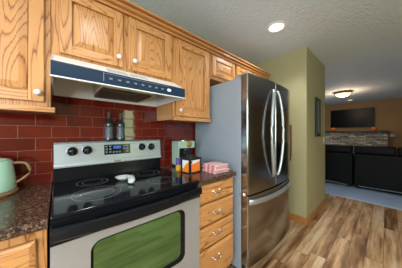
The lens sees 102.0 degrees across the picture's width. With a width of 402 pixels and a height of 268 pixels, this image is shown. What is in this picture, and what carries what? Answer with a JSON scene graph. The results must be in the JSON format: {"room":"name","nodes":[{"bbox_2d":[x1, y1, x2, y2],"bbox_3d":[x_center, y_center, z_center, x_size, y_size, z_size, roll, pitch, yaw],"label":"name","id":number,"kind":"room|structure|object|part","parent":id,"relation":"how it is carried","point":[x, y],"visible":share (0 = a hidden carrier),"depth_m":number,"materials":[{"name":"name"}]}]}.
{"room":"kitchen","nodes":[
{"label":"kitchen","id":0,"kind":"room"},
{"bbox_2d":[129,0,401,105],"bbox_3d":[1.982,-1.236,2.897,10.700,0.100,6.800,0,0,-41],"label":"ceiling","id":1,"kind":"structure","parent":0,"point":[358,43],"depth_m":1.92,"materials":[{"name":"white paint"}]},
{"bbox_2d":[266,21,286,32],"bbox_3d":[0.841,-1.181,1.816,0.210,0.010,0.210,0,0,-41],"label":"recessed light","id":2,"kind":"object","parent":1,"relation":"in","point":[277,26],"visible":1,"depth_m":1.80,"materials":[{"name":"white glass"}]},
{"bbox_2d":[334,91,351,96],"bbox_3d":[4.084,-1.106,4.681,0.404,0.160,0.404,0,0,-41],"label":"flush ceiling light","id":3,"kind":"object","parent":1,"relation":"attached to","point":[341,93],"visible":1,"depth_m":4.58,"materials":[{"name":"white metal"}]},
{"bbox_2d":[255,46,324,217],"bbox_3d":[1.517,0.034,2.900,1.015,2.440,0.922,0,0,-41],"label":"wall partition","id":4,"kind":"structure","parent":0,"point":[299,71],"depth_m":2.34,"materials":[{"name":"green paint"}]},
{"bbox_2d":[290,125,291,159],"bbox_3d":[1.283,0.139,2.345,0.068,0.520,0.027,0,0,-41],"label":"picture frame","id":5,"kind":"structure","parent":4,"relation":"attached to","point":[290,125],"depth_m":2.35,"materials":[{"name":"brown wood"}]},
{"bbox_2d":[290,199,325,225],"bbox_3d":[1.562,1.206,2.837,1.030,0.095,0.797,0,0,-41],"label":"baseboard","id":6,"kind":"structure","parent":4,"relation":"attached to","point":[305,221],"depth_m":2.32,"materials":[{"name":"brown wood"}]},
{"bbox_2d":[315,97,320,135],"bbox_3d":[1.826,-0.248,2.540,0.235,0.595,0.026,0,0,-41],"label":"picture frame","id":7,"kind":"object","parent":4,"relation":"attached to","point":[317,100],"visible":1,"depth_m":2.52,"materials":[{"name":"black"}]},
{"bbox_2d":[317,101,318,133],"bbox_3d":[1.822,-0.248,2.544,0.159,0.519,0.011,0,0,-41],"label":"picture","id":8,"kind":"object","parent":7,"relation":"attached to","point":[317,101],"depth_m":2.54},
{"bbox_2d":[227,193,401,267],"bbox_3d":[1.020,1.279,0.657,6.000,0.050,3.400,0,0,-41],"label":"floor","id":9,"kind":"structure","parent":0,"point":[346,233],"depth_m":1.89,"materials":[{"name":"brown wood"}]},
{"bbox_2d":[0,195,51,267],"bbox_3d":[-1.073,0.814,0.629,0.716,0.880,0.662,0,0,-41],"label":"base cabinet","id":10,"kind":"object","parent":9,"relation":"on","point":[32,250],"visible":0.56,"depth_m":0.61,"materials":[{"name":"brown wood"}]},
{"bbox_3d":[-0.806,0.488,0.475,0.454,0.152,0.020,0,0,-41],"label":"drawer","id":11,"kind":"part","parent":10,"relation":"part of","materials":[{"name":"brown wood"}]},
{"bbox_2d":[0,182,51,241],"bbox_3d":[-1.096,0.353,0.620,0.769,0.038,0.646,0,0,-41],"label":"countertop","id":12,"kind":"structure","parent":10,"relation":"on","point":[26,211],"depth_m":0.69,"materials":[{"name":"brown stone"}]},
{"bbox_2d":[0,158,31,197],"bbox_3d":[-1.140,0.221,0.859,0.230,0.225,0.278,0,0,16],"label":"kettle","id":13,"kind":"object","parent":12,"relation":"on","point":[8,183],"visible":1,"depth_m":0.88,"materials":[{"name":"green ceramic"}]},
{"bbox_3d":[-1.031,0.223,0.935,0.088,0.128,0.015,0,0,-35],"label":"handle","id":14,"kind":"part","parent":13,"relation":"part of","materials":[{"name":"brown wood"}]},
{"bbox_2d":[50,139,201,267],"bbox_3d":[-0.488,0.658,1.101,0.769,1.192,0.719,0,0,-41],"label":"stove","id":15,"kind":"object","parent":9,"relation":"on","point":[98,219],"visible":1,"depth_m":0.93,"materials":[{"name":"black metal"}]},
{"bbox_3d":[-0.890,0.127,1.125,0.070,0.070,0.032,0,0,-41],"label":"control knob","id":16,"kind":"part","parent":15,"relation":"part of","materials":[{"name":"black plastic"}]},
{"bbox_3d":[-0.824,0.124,1.183,0.070,0.070,0.032,0,0,-41],"label":"control knob","id":17,"kind":"part","parent":15,"relation":"part of","materials":[{"name":"black plastic"}]},
{"bbox_2d":[104,112,113,140],"bbox_3d":[-0.741,-0.055,1.312,0.070,0.233,0.070,0,0,-41],"label":"oil bottle","id":18,"kind":"object","parent":15,"relation":"on","point":[108,124],"visible":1,"depth_m":1.29,"materials":[{"name":"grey glass"}]},
{"bbox_3d":[-0.678,0.129,1.327,0.194,0.078,0.011,0,0,-41],"label":"display panel","id":19,"kind":"part","parent":15,"relation":"part of","materials":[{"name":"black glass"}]},
{"bbox_2d":[116,113,124,140],"bbox_3d":[-0.676,-0.055,1.369,0.070,0.233,0.070,0,0,-8],"label":"oil bottle","id":20,"kind":"object","parent":15,"relation":"on","point":[120,125],"visible":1,"depth_m":1.35,"materials":[{"name":"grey glass"}]},
{"bbox_2d":[50,167,198,221],"bbox_3d":[-0.495,0.338,1.107,0.765,0.020,0.585,0,0,-41],"label":"cooktop","id":21,"kind":"object","parent":15,"relation":"in","point":[75,197],"depth_m":0.95,"materials":[{"name":"black glass"}]},
{"bbox_2d":[115,175,134,182],"bbox_3d":[-0.501,0.307,1.116,0.189,0.037,0.100,0,0,30],"label":"spoon rest","id":22,"kind":"object","parent":15,"relation":"on","point":[131,178],"visible":1,"depth_m":1.11,"materials":[{"name":"white ceramic"}]},
{"bbox_2d":[115,175,127,180],"bbox_3d":[-0.544,0.313,1.140,0.106,0.025,0.084,0,0,-29],"label":"bowl","id":23,"kind":"object","parent":22,"relation":"on","point":[121,177],"depth_m":1.12,"materials":[{"name":"white ceramic"}]},
{"bbox_3d":[-0.477,0.304,1.100,0.054,0.032,0.141,0,0,-29],"label":"handle","id":24,"kind":"part","parent":22,"relation":"part of","materials":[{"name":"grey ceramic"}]},
{"bbox_3d":[-0.308,0.717,0.894,0.763,0.550,0.036,0,0,-41],"label":"oven door","id":25,"kind":"part","parent":15,"relation":"part of","materials":[{"name":"silver metal"}]},
{"bbox_3d":[-0.272,0.393,0.853,0.761,0.054,0.061,0,0,-41],"label":"door handle","id":26,"kind":"part","parent":15,"relation":"part of","materials":[{"name":"metal"}]},
{"bbox_3d":[-0.298,0.645,0.886,0.506,0.329,0.016,0,0,-41],"label":"window trim","id":27,"kind":"part","parent":15,"relation":"part of","materials":[{"name":"black ceramic"}]},
{"bbox_3d":[-0.522,0.121,1.448,0.070,0.070,0.032,0,0,-41],"label":"control knob","id":28,"kind":"part","parent":15,"relation":"part of","materials":[{"name":"black plastic"}]},
{"bbox_3d":[-0.456,0.124,1.506,0.070,0.070,0.032,0,0,-41],"label":"control knob","id":29,"kind":"part","parent":15,"relation":"part of","materials":[{"name":"black plastic"}]},
{"bbox_2d":[198,177,232,267],"bbox_3d":[-0.061,0.814,1.517,0.412,0.880,0.662,0,0,-41],"label":"base cabinet","id":30,"kind":"object","parent":9,"relation":"on","point":[216,198],"visible":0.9,"depth_m":1.28,"materials":[{"name":"brown wood"}]},
{"bbox_2d":[160,164,235,185],"bbox_3d":[-0.063,0.353,1.526,0.423,0.038,0.646,0,0,-41],"label":"countertop","id":31,"kind":"structure","parent":30,"relation":"on","point":[203,177],"depth_m":1.32,"materials":[{"name":"brown stone"}]},
{"bbox_2d":[176,158,180,171],"bbox_3d":[-0.194,0.276,1.424,0.056,0.116,0.020,0,0,-21],"label":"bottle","id":32,"kind":"object","parent":31,"relation":"on","point":[178,160],"visible":0.76,"depth_m":1.42,"materials":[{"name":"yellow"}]},
{"bbox_2d":[172,139,194,166],"bbox_3d":[-0.147,0.195,1.633,0.204,0.278,0.232,0,0,-41],"label":"espresso machine","id":33,"kind":"object","parent":31,"relation":"on","point":[181,148],"visible":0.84,"depth_m":1.62,"materials":[{"name":"green plastic"}]},
{"bbox_3d":[-0.171,0.232,1.668,0.186,0.164,0.008,0,0,-41],"label":"splash plate","id":34,"kind":"part","parent":33,"relation":"part of","materials":[{"name":"black"}]},
{"bbox_2d":[181,156,200,173],"bbox_3d":[-0.085,0.271,1.408,0.112,0.126,0.142,0,0,41],"label":"box","id":35,"kind":"object","parent":31,"relation":"on","point":[188,165],"visible":0.92,"depth_m":1.36,"materials":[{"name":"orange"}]},
{"bbox_3d":[-0.127,0.274,1.359,0.078,0.098,0.004,0,0,41],"label":"panel","id":36,"kind":"part","parent":35,"relation":"part of","materials":[{"name":"orange cardboard"}]},
{"bbox_3d":[-0.047,0.274,1.375,0.004,0.098,0.108,0,0,41],"label":"panel","id":37,"kind":"part","parent":35,"relation":"part of","materials":[{"name":"orange cardboard"}]},
{"bbox_2d":[203,167,229,173],"bbox_3d":[0.131,0.315,1.422,0.165,0.036,0.169,0,0,-37],"label":"folded towel","id":38,"kind":"object","parent":31,"relation":"on","point":[222,170],"visible":0.66,"depth_m":1.36,"materials":[{"name":"pink fabric"}]},
{"bbox_2d":[202,162,228,169],"bbox_3d":[0.127,0.278,1.422,0.158,0.036,0.164,0,0,-42],"label":"folded towel","id":39,"kind":"object","parent":38,"relation":"on","point":[211,165],"visible":1,"depth_m":1.37,"materials":[{"name":"pink fabric"}]},
{"bbox_3d":[0.130,0.453,1.296,0.400,0.134,0.020,0,0,-41],"label":"drawer","id":40,"kind":"part","parent":30,"relation":"part of","materials":[{"name":"brown wood"}]},
{"bbox_3d":[0.130,0.989,1.296,0.400,0.231,0.020,0,0,-41],"label":"drawer","id":41,"kind":"part","parent":30,"relation":"part of","materials":[{"name":"brown wood"}]},
{"bbox_3d":[0.130,0.781,1.296,0.400,0.154,0.020,0,0,-41],"label":"drawer","id":42,"kind":"part","parent":30,"relation":"part of","materials":[{"name":"brown wood"}]},
{"bbox_3d":[0.130,0.612,1.296,0.400,0.154,0.020,0,0,-41],"label":"drawer","id":43,"kind":"part","parent":30,"relation":"part of","materials":[{"name":"brown wood"}]},
{"bbox_2d":[195,72,290,267],"bbox_3d":[0.531,0.361,1.918,0.927,1.785,0.798,0,0,-41],"label":"refrigerator","id":44,"kind":"object","parent":9,"relation":"on","point":[248,130],"visible":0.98,"depth_m":1.52,"materials":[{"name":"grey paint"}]},
{"bbox_3d":[0.560,0.009,1.549,0.453,1.046,0.100,0,0,-41],"label":"door","id":45,"kind":"part","parent":44,"relation":"part of","materials":[{"name":"silver metal"}]},
{"bbox_3d":[0.733,0.851,1.700,0.912,0.610,0.100,0,0,-41],"label":"freezer drawer","id":46,"kind":"part","parent":44,"relation":"part of","materials":[{"name":"silver metal"}]},
{"bbox_3d":[0.760,0.604,1.669,0.885,0.066,0.067,0,0,-41],"label":"handle","id":47,"kind":"part","parent":44,"relation":"part of","materials":[{"name":"silver metal"}]},
{"bbox_3d":[0.693,-0.001,1.565,0.036,0.873,0.130,0,0,28],"label":"handle","id":48,"kind":"part","parent":44,"relation":"part of","materials":[{"name":"silver metal"}]},
{"bbox_3d":[0.819,-0.001,1.676,0.099,0.873,0.036,0,0,-9],"label":"handle","id":49,"kind":"part","parent":44,"relation":"part of","materials":[{"name":"silver metal"}]},
{"bbox_3d":[0.905,0.009,1.851,0.453,1.046,0.100,0,0,-41],"label":"door","id":50,"kind":"part","parent":44,"relation":"part of","materials":[{"name":"silver metal"}]},
{"bbox_2d":[325,98,401,154],"bbox_3d":[5.976,0.034,6.320,0.120,2.440,6.620,0,0,-41],"label":"wall","id":51,"kind":"structure","parent":0,"point":[388,112],"depth_m":5.72,"materials":[{"name":"brown paint"}]},
{"bbox_2d":[331,107,374,127],"bbox_3d":[5.848,-0.581,6.337,0.048,0.720,1.265,0,0,-41],"label":"television","id":52,"kind":"object","parent":51,"relation":"attached to","point":[360,117],"visible":0.85,"depth_m":6.27,"materials":[{"name":"black plastic"}]},
{"bbox_2d":[325,181,401,209],"bbox_3d":[4.237,1.275,4.875,4.400,0.058,6.500,0,0,-41],"label":"floor","id":53,"kind":"structure","parent":0,"point":[390,200],"depth_m":3.26,"materials":[{"name":"carpet"}]},
{"bbox_2d":[325,144,353,185],"bbox_3d":[3.276,0.765,4.625,0.975,0.962,1.608,0,0,-41],"label":"sofa","id":54,"kind":"object","parent":53,"relation":"on","point":[339,159],"visible":0.32,"depth_m":3.89,"materials":[{"name":"black leather"}]},
{"bbox_2d":[325,144,352,152],"bbox_3d":[3.274,0.368,4.088,0.245,0.168,0.792,0,0,-41],"label":"cushion","id":55,"kind":"object","parent":54,"relation":"on","point":[329,148],"depth_m":3.90,"materials":[{"name":"black leather"}]},
{"bbox_2d":[325,131,389,153],"bbox_3d":[5.128,0.582,6.816,0.500,1.326,3.655,0,0,-41],"label":"fireplace","id":56,"kind":"object","parent":53,"relation":"on","point":[362,138],"visible":0.22,"depth_m":5.97,"materials":[{"name":"stone"}]},
{"bbox_2d":[325,131,389,131],"bbox_3d":[5.128,-0.056,6.816,0.500,0.050,3.655,0,0,-41],"label":"mantel shelf","id":57,"kind":"object","parent":56,"relation":"attached to","point":[325,131],"depth_m":5.86,"materials":[{"name":"brown wood"}]},
{"bbox_2d":[354,145,401,194],"bbox_3d":[4.442,0.765,3.295,0.975,0.962,1.894,0,0,-41],"label":"sofa","id":58,"kind":"object","parent":53,"relation":"on","point":[378,168],"visible":1,"depth_m":3.41,"materials":[{"name":"black leather"}]},
{"bbox_2d":[354,145,395,155],"bbox_3d":[3.759,0.368,3.535,0.245,0.168,0.619,0,0,-41],"label":"cushion","id":59,"kind":"object","parent":58,"relation":"on","point":[358,150],"depth_m":3.46,"materials":[{"name":"black leather"}]},
{"bbox_3d":[4.085,1.177,2.981,0.024,0.053,1.735,0,0,-41],"label":"rail","id":60,"kind":"part","parent":58,"relation":"part of","materials":[{"name":"silver metal"}]},
{"bbox_2d":[397,147,401,155],"bbox_3d":[4.176,0.368,3.061,0.245,0.168,0.619,0,0,-41],"label":"cushion","id":61,"kind":"object","parent":58,"relation":"on","point":[399,150],"depth_m":3.20,"materials":[{"name":"black fabric"}]},
{"bbox_3d":[-0.819,0.034,1.385,4.495,2.440,0.120,0,0,-41],"label":"wall","id":62,"kind":"structure","parent":0,"visible":0},
{"bbox_2d":[0,0,54,113],"bbox_3d":[-1.077,-0.472,0.825,0.508,0.724,0.362,0,0,-41],"label":"upper cabinet","id":63,"kind":"object","parent":62,"relation":"attached to","point":[25,25],"visible":0.97,"depth_m":0.81,"materials":[{"name":"brown wood"}]},
{"bbox_3d":[-0.988,-0.124,0.723,0.508,0.028,0.052,0,0,-41],"label":"light rail","id":64,"kind":"part","parent":63,"relation":"part of","materials":[{"name":"brown wood"}]},
{"bbox_3d":[-0.829,-0.208,0.825,0.031,0.031,0.033,0,0,-41],"label":"knob","id":65,"kind":"part","parent":63,"relation":"part of","materials":[{"name":"white ceramic"}]},
{"bbox_2d":[0,94,194,186],"bbox_3d":[-1.188,-0.096,0.976,3.100,0.900,0.008,0,0,-41],"label":"backsplash","id":66,"kind":"structure","parent":62,"relation":"attached to","point":[30,138],"depth_m":1.17,"materials":[{"name":"red tile"}]},
{"bbox_2d":[51,0,172,82],"bbox_3d":[-0.612,-0.629,1.233,0.764,0.410,0.362,0,0,-41],"label":"upper cabinet","id":67,"kind":"object","parent":62,"relation":"attached to","point":[90,31],"visible":0.94,"depth_m":1.05,"materials":[{"name":"brown wood"}]},
{"bbox_3d":[-0.659,-0.631,1.006,0.329,0.370,0.015,0,0,-41],"label":"door","id":68,"kind":"part","parent":67,"relation":"part of","materials":[{"name":"brown wood"}]},
{"bbox_2d":[50,54,184,106],"bbox_3d":[-0.569,-0.342,1.187,0.769,0.161,0.488,0,0,-41],"label":"range hood","id":69,"kind":"object","parent":67,"relation":"attached to","point":[69,77],"visible":1,"depth_m":1.10,"materials":[{"name":"white metal"}]},
{"bbox_2d":[106,68,128,75],"bbox_3d":[-0.511,-0.374,0.996,0.115,0.036,0.060,0,0,-41],"label":"vent grille","id":70,"kind":"object","parent":69,"relation":"attached to","point":[107,70],"depth_m":0.98,"materials":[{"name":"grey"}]},
{"bbox_2d":[129,74,147,79],"bbox_3d":[-0.413,-0.374,1.082,0.115,0.036,0.060,0,0,-41],"label":"vent grille","id":71,"kind":"object","parent":69,"relation":"attached to","point":[130,75],"depth_m":1.07,"materials":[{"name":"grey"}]},
{"bbox_3d":[-0.379,-0.631,1.251,0.344,0.370,0.015,0,0,-41],"label":"door","id":72,"kind":"part","parent":67,"relation":"part of","materials":[{"name":"brown wood"}]},
{"bbox_2d":[157,36,210,122],"bbox_3d":[-0.157,-0.473,1.633,0.443,0.722,0.362,0,0,-41],"label":"upper cabinet","id":73,"kind":"object","parent":62,"relation":"attached to","point":[191,63],"visible":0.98,"depth_m":1.50,"materials":[{"name":"brown wood"}]},
{"bbox_3d":[-0.073,-0.127,1.536,0.443,0.030,0.036,0,0,-41],"label":"light rail","id":74,"kind":"part","parent":73,"relation":"part of","materials":[{"name":"brown wood"}]},
{"bbox_3d":[-0.068,-0.483,1.524,0.388,0.666,0.015,0,0,-41],"label":"door","id":75,"kind":"part","parent":73,"relation":"part of","materials":[{"name":"brown wood"}]},
{"bbox_2d":[210,53,265,86],"bbox_3d":[0.442,-0.701,2.179,1.182,0.266,0.328,0,0,-41],"label":"upper cabinet","id":76,"kind":"object","parent":62,"relation":"attached to","point":[222,70],"visible":0.46,"depth_m":1.80,"materials":[{"name":"brown wood"}]},
{"bbox_2d":[96,0,270,78],"bbox_3d":[-0.095,-0.851,1.514,2.895,0.064,0.140,0,0,-41],"label":"crown molding","id":77,"kind":"structure","parent":76,"relation":"attached to","point":[127,7],"depth_m":1.35,"materials":[{"name":"brown wood"}]},
{"bbox_3d":[0.259,-0.709,1.811,0.372,0.215,0.015,0,0,-41],"label":"door","id":78,"kind":"part","parent":76,"relation":"part of","materials":[{"name":"brown wood"}]},
{"bbox_3d":[0.556,-0.709,2.071,0.343,0.215,0.015,0,0,-41],"label":"door","id":79,"kind":"part","parent":76,"relation":"part of","materials":[{"name":"brown wood"}]}
]}

